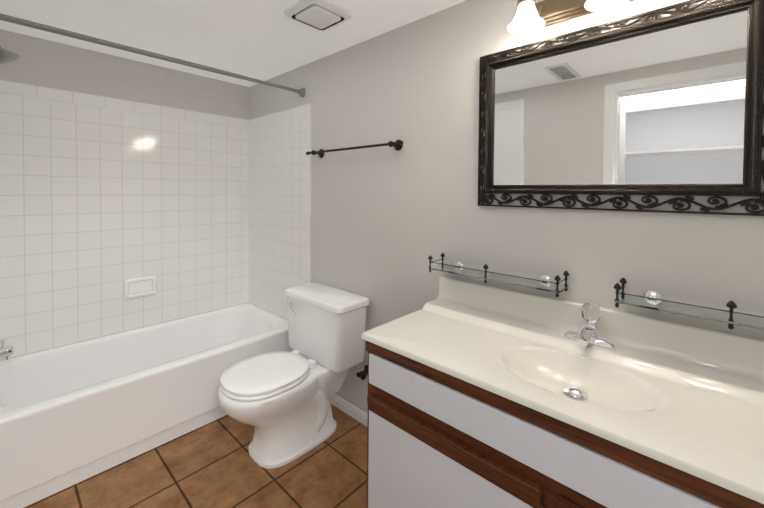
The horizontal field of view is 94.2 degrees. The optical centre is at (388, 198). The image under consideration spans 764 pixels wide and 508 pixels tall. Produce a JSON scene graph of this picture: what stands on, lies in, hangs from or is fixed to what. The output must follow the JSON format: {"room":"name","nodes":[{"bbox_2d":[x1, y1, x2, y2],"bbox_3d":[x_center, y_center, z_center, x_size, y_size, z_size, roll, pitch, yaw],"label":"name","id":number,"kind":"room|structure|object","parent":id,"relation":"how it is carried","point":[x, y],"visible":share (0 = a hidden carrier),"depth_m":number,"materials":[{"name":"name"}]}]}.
{"room":"bathroom","nodes":[
{"label":"bathroom","id":0,"kind":"room"},
{"bbox_2d":[0,29,248,357],"bbox_3d":[-1.732,0.175,2.370,0.100,2.175,1.624,2,2,42],"label":"wall","id":1,"kind":"structure","parent":0,"point":[46,63],"depth_m":2.26,"materials":[{"name":"grey paint"}]},
{"bbox_2d":[0,93,248,359],"bbox_3d":[-1.659,0.146,2.371,0.007,1.431,1.523,2,2,42],"label":"wall tile","id":2,"kind":"structure","parent":1,"relation":"attached to","point":[98,206],"depth_m":2.25,"materials":[{"name":"white tile"}]},
{"bbox_2d":[124,275,155,299],"bbox_3d":[-1.645,0.592,2.364,0.040,0.132,0.180,2,2,42],"label":"soap dish","id":3,"kind":"object","parent":2,"relation":"attached to","point":[139,287],"visible":1,"depth_m":2.37,"materials":[{"name":"white ceramic"}]},
{"bbox_2d":[0,80,248,128],"bbox_3d":[-1.652,-0.606,2.355,0.007,0.072,1.523,2,2,42],"label":"trim","id":4,"kind":"structure","parent":1,"relation":"attached to","point":[32,91],"depth_m":2.24,"materials":[{"name":"white tile"}]},
{"bbox_2d":[24,403,366,507],"bbox_3d":[-0.879,1.356,0.666,3.700,0.100,3.224,2,2,42],"label":"floor","id":5,"kind":"structure","parent":0,"point":[213,464],"depth_m":1.64,"materials":[{"name":"tile"}]},
{"bbox_2d":[0,302,293,507],"bbox_3d":[-1.391,1.071,2.139,0.748,0.400,1.520,2,2,42],"label":"bathtub","id":6,"kind":"object","parent":5,"relation":"on","point":[73,413],"visible":0.9,"depth_m":1.87,"materials":[{"name":"white ceramic"}]},
{"bbox_2d":[218,282,368,468],"bbox_3d":[-0.523,0.914,1.881,0.524,0.740,0.704,2,2,42],"label":"toilet","id":7,"kind":"object","parent":5,"relation":"on","point":[280,402],"visible":1,"depth_m":1.83,"materials":[{"name":"white ceramic"}]},
{"bbox_2d":[361,276,763,507],"bbox_3d":[0.580,0.830,1.021,1.385,0.962,0.524,2,2,42],"label":"bathroom vanity","id":8,"kind":"object","parent":5,"relation":"on","point":[480,395],"visible":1,"depth_m":1.01,"materials":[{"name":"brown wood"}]},
{"bbox_2d":[564,303,617,349],"bbox_3d":[0.646,0.410,1.148,0.156,0.126,0.135,2,2,42],"label":"faucet","id":9,"kind":"object","parent":8,"relation":"on","point":[589,336],"depth_m":1.15,"materials":[{"name":"silver metal"}]},
{"bbox_2d":[0,0,465,86],"bbox_3d":[-0.859,-0.919,0.620,3.700,0.100,3.224,2,2,42],"label":"ceiling","id":10,"kind":"structure","parent":0,"point":[263,40],"depth_m":1.86,"materials":[{"name":"white paint"}]},
{"bbox_2d":[284,0,351,30],"bbox_3d":[-0.334,-0.871,1.692,0.245,0.030,0.245,2,2,42],"label":"ceiling vent","id":11,"kind":"object","parent":10,"relation":"in","point":[322,15],"visible":1,"depth_m":1.66,"materials":[{"name":"white plastic"}]},
{"bbox_2d":[249,0,763,413],"bbox_3d":[0.106,0.202,1.867,3.500,2.175,0.100,2,2,42],"label":"wall","id":12,"kind":"structure","parent":0,"point":[387,222],"depth_m":1.63,"materials":[{"name":"grey paint"}]},
{"bbox_2d":[249,115,305,318],"bbox_3d":[-0.850,0.147,2.661,0.800,1.431,0.007,2,2,42],"label":"wall tile","id":13,"kind":"structure","parent":12,"relation":"attached to","point":[277,196],"depth_m":2.63,"materials":[{"name":"white tile"}]},
{"bbox_2d":[249,105,305,128],"bbox_3d":[-0.843,-0.604,2.646,0.800,0.072,0.007,2,2,42],"label":"trim","id":14,"kind":"structure","parent":12,"relation":"attached to","point":[295,112],"depth_m":2.61,"materials":[{"name":"white tile"}]},
{"bbox_2d":[305,103,310,283],"bbox_3d":[-0.535,0.120,2.375,0.050,1.503,0.007,2,2,42],"label":"right wall tile edge","id":15,"kind":"structure","parent":12,"relation":"attached to","point":[308,207],"depth_m":2.37,"materials":[{"name":"white tile"}]},
{"bbox_2d":[329,394,367,425],"bbox_3d":[-0.179,1.250,2.063,1.153,0.066,0.012,2,2,42],"label":"baseboard","id":16,"kind":"structure","parent":12,"relation":"attached to","point":[351,410],"depth_m":2.10,"materials":[{"name":"white wood"}]},
{"bbox_2d":[306,140,403,157],"bbox_3d":[-0.212,-0.285,2.030,0.821,0.058,0.077,2,2,42],"label":"towel rail","id":17,"kind":"object","parent":12,"relation":"attached to","point":[397,145],"visible":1,"depth_m":1.92,"materials":[{"name":"black metal"}]},
{"bbox_2d":[353,365,367,379],"bbox_3d":[-0.144,0.953,1.972,0.076,0.089,0.093,2,2,42],"label":"supply valve","id":18,"kind":"object","parent":12,"relation":"attached to","point":[362,374],"visible":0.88,"depth_m":1.96,"materials":[{"name":"black metal"}]},
{"bbox_2d":[428,253,568,296],"bbox_3d":[0.419,0.294,1.430,0.550,0.081,0.130,2,2,42],"label":"glass shelf","id":19,"kind":"object","parent":12,"relation":"attached to","point":[544,282],"visible":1,"depth_m":1.37,"materials":[{"name":"clear glass"}]},
{"bbox_2d":[507,0,633,34],"bbox_3d":[0.711,-0.680,1.110,0.713,0.139,0.192,2,2,42],"label":"sconce","id":20,"kind":"object","parent":12,"relation":"attached to","point":[531,15],"visible":1,"depth_m":1.27,"materials":[{"name":"white glass"}]},
{"bbox_2d":[478,0,763,215],"bbox_3d":[0.706,-0.279,1.221,0.872,0.633,0.038,2,2,42],"label":"mirror","id":21,"kind":"object","parent":12,"relation":"attached to","point":[672,104],"visible":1,"depth_m":1.15,"materials":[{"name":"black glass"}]},
{"bbox_2d":[613,278,763,329],"bbox_3d":[0.931,0.304,0.965,0.527,0.081,0.130,2,2,42],"label":"glass shelf","id":22,"kind":"object","parent":12,"relation":"attached to","point":[653,300],"visible":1,"depth_m":1.00,"materials":[{"name":"clear glass"}]},
{"bbox_3d":[-1.349,0.207,0.994,2.318,2.175,0.100,2,2,42],"label":"wall","id":23,"kind":"structure","parent":0,"visible":0},
{"bbox_2d":[0,45,19,64],"bbox_3d":[-1.799,-0.692,1.600,0.086,0.150,0.195,2,2,42],"label":"shower head","id":24,"kind":"object","parent":23,"relation":"attached to","point":[7,56],"visible":1,"depth_m":1.62},
{"bbox_2d":[0,13,305,96],"bbox_3d":[-1.090,-0.715,1.844,0.062,0.062,1.523,2,2,42],"label":"rod","id":25,"kind":"object","parent":23,"relation":"attached to","point":[67,33],"visible":1,"depth_m":1.69,"materials":[{"name":"grey metal"}]},
{"bbox_3d":[-1.850,0.125,1.520,0.850,1.503,0.007,2,2,42],"label":"wall tile","id":26,"kind":"structure","parent":23,"relation":"attached to","visible":0},
{"bbox_2d":[0,339,13,359],"bbox_3d":[-1.822,0.616,1.615,0.170,0.264,0.162,2,2,42],"label":"tub spout","id":27,"kind":"object","parent":26,"relation":"attached to","point":[6,352],"visible":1,"depth_m":1.65,"materials":[{"name":"silver metal"}]}
]}

